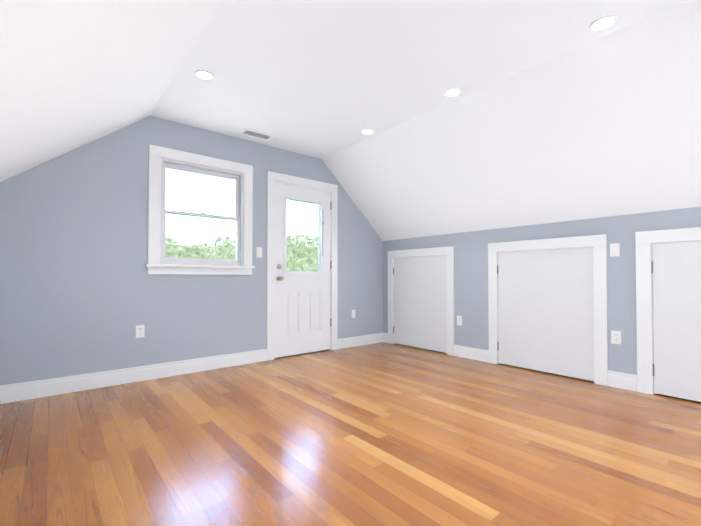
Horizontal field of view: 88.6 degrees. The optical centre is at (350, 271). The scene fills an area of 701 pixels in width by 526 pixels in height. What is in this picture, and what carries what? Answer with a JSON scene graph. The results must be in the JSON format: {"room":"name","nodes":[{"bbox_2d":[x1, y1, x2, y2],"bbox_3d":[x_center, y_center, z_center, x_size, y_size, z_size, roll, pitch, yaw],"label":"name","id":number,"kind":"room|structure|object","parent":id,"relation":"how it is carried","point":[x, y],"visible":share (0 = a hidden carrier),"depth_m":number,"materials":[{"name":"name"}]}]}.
{"room":"empty attic room","nodes":[
{"label":"empty attic room","id":0,"kind":"room"},
{"bbox_2d":[0,0,219,181],"bbox_3d":[-0.127,-1.002,0.127,1.626,1.319,7.400,1,-1,-40],"label":"ceiling","id":1,"kind":"structure","parent":0,"point":[74,74],"depth_m":1.88,"materials":[{"name":"white paint"}]},
{"bbox_2d":[0,116,382,385],"bbox_3d":[-0.929,-0.369,4.222,5.840,3.160,0.140,1,-1,-40],"label":"wall","id":2,"kind":"structure","parent":0,"point":[82,291],"depth_m":3.21,"materials":[{"name":"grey paint"}]},
{"bbox_2d":[136,325,144,337],"bbox_3d":[-1.923,0.544,3.287,0.070,0.114,0.009,1,-1,-40],"label":"outlet","id":3,"kind":"object","parent":2,"relation":"attached to","point":[140,331],"visible":1,"depth_m":3.29,"materials":[{"name":"white plastic"}]},
{"bbox_2d":[0,333,382,403],"bbox_3d":[-1.167,0.939,3.902,4.290,0.135,0.020,1,-1,-40],"label":"baseboard","id":4,"kind":"structure","parent":2,"relation":"attached to","point":[9,393],"depth_m":3.24,"materials":[{"name":"white wood"}]},
{"bbox_2d":[145,144,254,274],"bbox_3d":[-1.514,-0.577,3.700,1.062,1.210,0.170,1,-1,-40],"label":"window","id":5,"kind":"structure","parent":2,"relation":"in","point":[238,177],"depth_m":3.63,"materials":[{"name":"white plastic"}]},
{"bbox_2d":[256,247,261,257],"bbox_3d":[-1.024,-0.219,4.043,0.070,0.114,0.010,1,-1,-40],"label":"switch","id":6,"kind":"object","parent":2,"relation":"attached to","point":[259,252],"visible":1,"depth_m":4.04,"materials":[{"name":"white plastic"}]},
{"bbox_2d":[266,171,337,360],"bbox_3d":[-0.607,-0.068,4.471,1.010,2.165,0.161,1,-1,-40],"label":"door frame","id":7,"kind":"structure","parent":2,"relation":"attached to","point":[272,177],"depth_m":4.28,"materials":[{"name":"white wood"}]},
{"bbox_2d":[275,349,329,358],"bbox_3d":[-0.625,1.059,4.473,0.811,0.110,0.170,1,-1,-40],"label":"door sill","id":8,"kind":"structure","parent":2,"relation":"attached to","point":[302,354],"depth_m":4.39,"materials":[{"name":"wood"}]},
{"bbox_2d":[275,183,331,357],"bbox_3d":[-0.560,-0.020,4.420,0.817,2.034,0.129,1,-1,-40],"label":"entry door","id":9,"kind":"structure","parent":2,"relation":"in","point":[303,322],"depth_m":4.40,"materials":[{"name":"white wood"}]},
{"bbox_2d":[351,310,354,317],"bbox_3d":[0.041,0.575,4.918,0.070,0.114,0.009,1,-1,-40],"label":"outlet","id":10,"kind":"object","parent":2,"relation":"attached to","point":[352,313],"visible":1,"depth_m":4.91,"materials":[{"name":"white plastic"}]},
{"bbox_2d":[0,342,700,525],"bbox_3d":[1.454,1.030,1.410,5.740,0.120,7.800,1,-1,-40],"label":"floor","id":11,"kind":"structure","parent":0,"point":[382,434],"depth_m":1.98,"materials":[{"name":"brown wood"}]},
{"bbox_2d":[150,0,685,158],"bbox_3d":[1.179,-1.543,1.218,2.255,0.100,7.400,1,-1,-40],"label":"ceiling","id":12,"kind":"structure","parent":0,"point":[320,79],"depth_m":2.47,"materials":[{"name":"white paint"}]},
{"bbox_2d":[195,70,213,79],"bbox_3d":[-1.091,-1.468,2.687,0.136,0.006,0.136,1,-1,-40],"label":"recessed light","id":13,"kind":"object","parent":12,"relation":"in","point":[204,75],"visible":1,"depth_m":2.68,"materials":[{"name":"white plastic"}]},
{"bbox_2d":[239,128,274,140],"bbox_3d":[-0.990,-1.451,3.810,0.330,0.008,0.160,1,-1,-40],"label":"ceiling vent","id":14,"kind":"object","parent":12,"relation":"in","point":[256,134],"visible":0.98,"depth_m":3.80,"materials":[{"name":"white metal"}]},
{"bbox_2d":[361,129,373,134],"bbox_3d":[0.175,-1.453,3.737,0.136,0.006,0.136,1,-1,-40],"label":"recessed light","id":15,"kind":"object","parent":12,"relation":"in","point":[367,131],"visible":1,"depth_m":3.73,"materials":[{"name":"white plastic"}]},
{"bbox_2d":[444,88,460,96],"bbox_3d":[0.836,-1.465,2.941,0.136,0.006,0.136,1,-1,-40],"label":"recessed light","id":16,"kind":"object","parent":12,"relation":"in","point":[453,92],"visible":1,"depth_m":2.94,"materials":[{"name":"white plastic"}]},
{"bbox_2d":[590,15,617,30],"bbox_3d":[1.503,-1.476,2.137,0.136,0.006,0.136,1,-1,-40],"label":"recessed light","id":17,"kind":"object","parent":12,"relation":"in","point":[603,23],"visible":1,"depth_m":2.13,"materials":[{"name":"white plastic"}]},
{"bbox_2d":[322,0,700,240],"bbox_3d":[2.826,-0.504,2.571,2.506,2.248,7.400,1,-1,-40],"label":"ceiling","id":18,"kind":"structure","parent":0,"point":[608,125],"depth_m":2.92,"materials":[{"name":"white paint"}]},
{"bbox_2d":[383,207,700,374],"bbox_3d":[2.812,0.286,2.548,0.090,1.800,7.400,1,-1,-40],"label":"wall","id":19,"kind":"structure","parent":0,"point":[471,278],"depth_m":3.43,"materials":[{"name":"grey paint"}]},
{"bbox_2d":[393,255,446,352],"bbox_3d":[0.908,0.399,4.785,0.050,1.211,0.904,1,-1,-40],"label":"closet door","id":20,"kind":"structure","parent":19,"relation":"in","point":[420,318],"depth_m":4.74,"materials":[{"name":"white wood"}]},
{"bbox_2d":[388,246,453,355],"bbox_3d":[0.896,0.356,4.768,0.021,1.325,1.102,1,-1,-40],"label":"trim","id":21,"kind":"structure","parent":19,"relation":"attached to","point":[448,251],"depth_m":4.50,"materials":[{"name":"white wood"}]},
{"bbox_2d":[457,316,461,325],"bbox_3d":[1.299,0.582,4.288,0.009,0.114,0.070,1,-1,-40],"label":"outlet","id":22,"kind":"object","parent":19,"relation":"attached to","point":[459,320],"visible":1,"depth_m":4.28,"materials":[{"name":"white plastic"}]},
{"bbox_2d":[383,333,636,391],"bbox_3d":[2.776,0.918,2.496,0.020,0.135,7.180,1,-1,-40],"label":"baseboard","id":23,"kind":"structure","parent":19,"relation":"attached to","point":[625,381],"depth_m":3.13,"materials":[{"name":"white wood"}]},
{"bbox_2d":[497,247,593,380],"bbox_3d":[1.902,0.382,3.587,0.050,1.211,0.910,1,-1,-40],"label":"closet door","id":24,"kind":"structure","parent":19,"relation":"in","point":[545,310],"depth_m":3.53,"materials":[{"name":"white wood"}]},
{"bbox_2d":[488,234,607,385],"bbox_3d":[1.933,0.379,3.605,0.090,1.245,0.938,1,-1,-40],"label":"door frame","id":25,"kind":"structure","parent":19,"relation":"in","point":[497,279],"depth_m":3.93,"materials":[{"name":"white wood"}]},
{"bbox_2d":[610,243,619,256],"bbox_3d":[2.285,-0.191,3.110,0.010,0.114,0.070,1,-1,-40],"label":"switch","id":26,"kind":"object","parent":19,"relation":"attached to","point":[614,249],"visible":1,"depth_m":3.11,"materials":[{"name":"white plastic"}]},
{"bbox_2d":[611,330,620,344],"bbox_3d":[2.288,0.564,3.097,0.009,0.114,0.070,1,-1,-40],"label":"outlet","id":27,"kind":"object","parent":19,"relation":"attached to","point":[615,337],"visible":1,"depth_m":3.10,"materials":[{"name":"white plastic"}]},
{"bbox_2d":[635,227,700,394],"bbox_3d":[2.772,0.365,2.594,0.090,1.245,0.938,1,-1,-40],"label":"door frame","id":28,"kind":"structure","parent":19,"relation":"in","point":[652,319],"depth_m":2.92,"materials":[{"name":"white wood"}]},
{"bbox_2d":[651,240,700,401],"bbox_3d":[2.742,0.367,2.576,0.050,1.211,0.910,1,-1,-40],"label":"closet door","id":29,"kind":"structure","parent":19,"relation":"in","point":[676,272],"depth_m":2.80,"materials":[{"name":"white wood"}]},
{"label":"outside","id":30,"kind":"structure","parent":0,"visible":0},
{"bbox_3d":[-15.545,7.143,34.133,100.000,0.200,75.000,1,-1,-40],"label":"ground","id":31,"kind":"structure","parent":30,"visible":0},
{"bbox_2d":[166,238,224,258],"bbox_3d":[-7.038,2.739,13.457,6.192,8.011,5.592,1,-1,-40],"label":"tree","id":32,"kind":"object","parent":31,"relation":"on","point":[211,253],"depth_m":12.87,"materials":[{"name":"green plant"}]},
{"bbox_2d":[214,234,318,270],"bbox_3d":[-4.618,2.434,17.323,6.744,8.731,7.095,1,-1,-40],"label":"tree","id":33,"kind":"object","parent":31,"relation":"on","point":[295,244],"depth_m":16.49,"materials":[{"name":"green plant"}]},
{"bbox_2d":[291,244,318,270],"bbox_3d":[-2.502,2.658,20.193,8.284,8.368,7.886,1,-1,-40],"label":"tree","id":34,"kind":"object","parent":31,"relation":"on","point":[310,255],"depth_m":17.49,"materials":[{"name":"green plant"}]}
]}

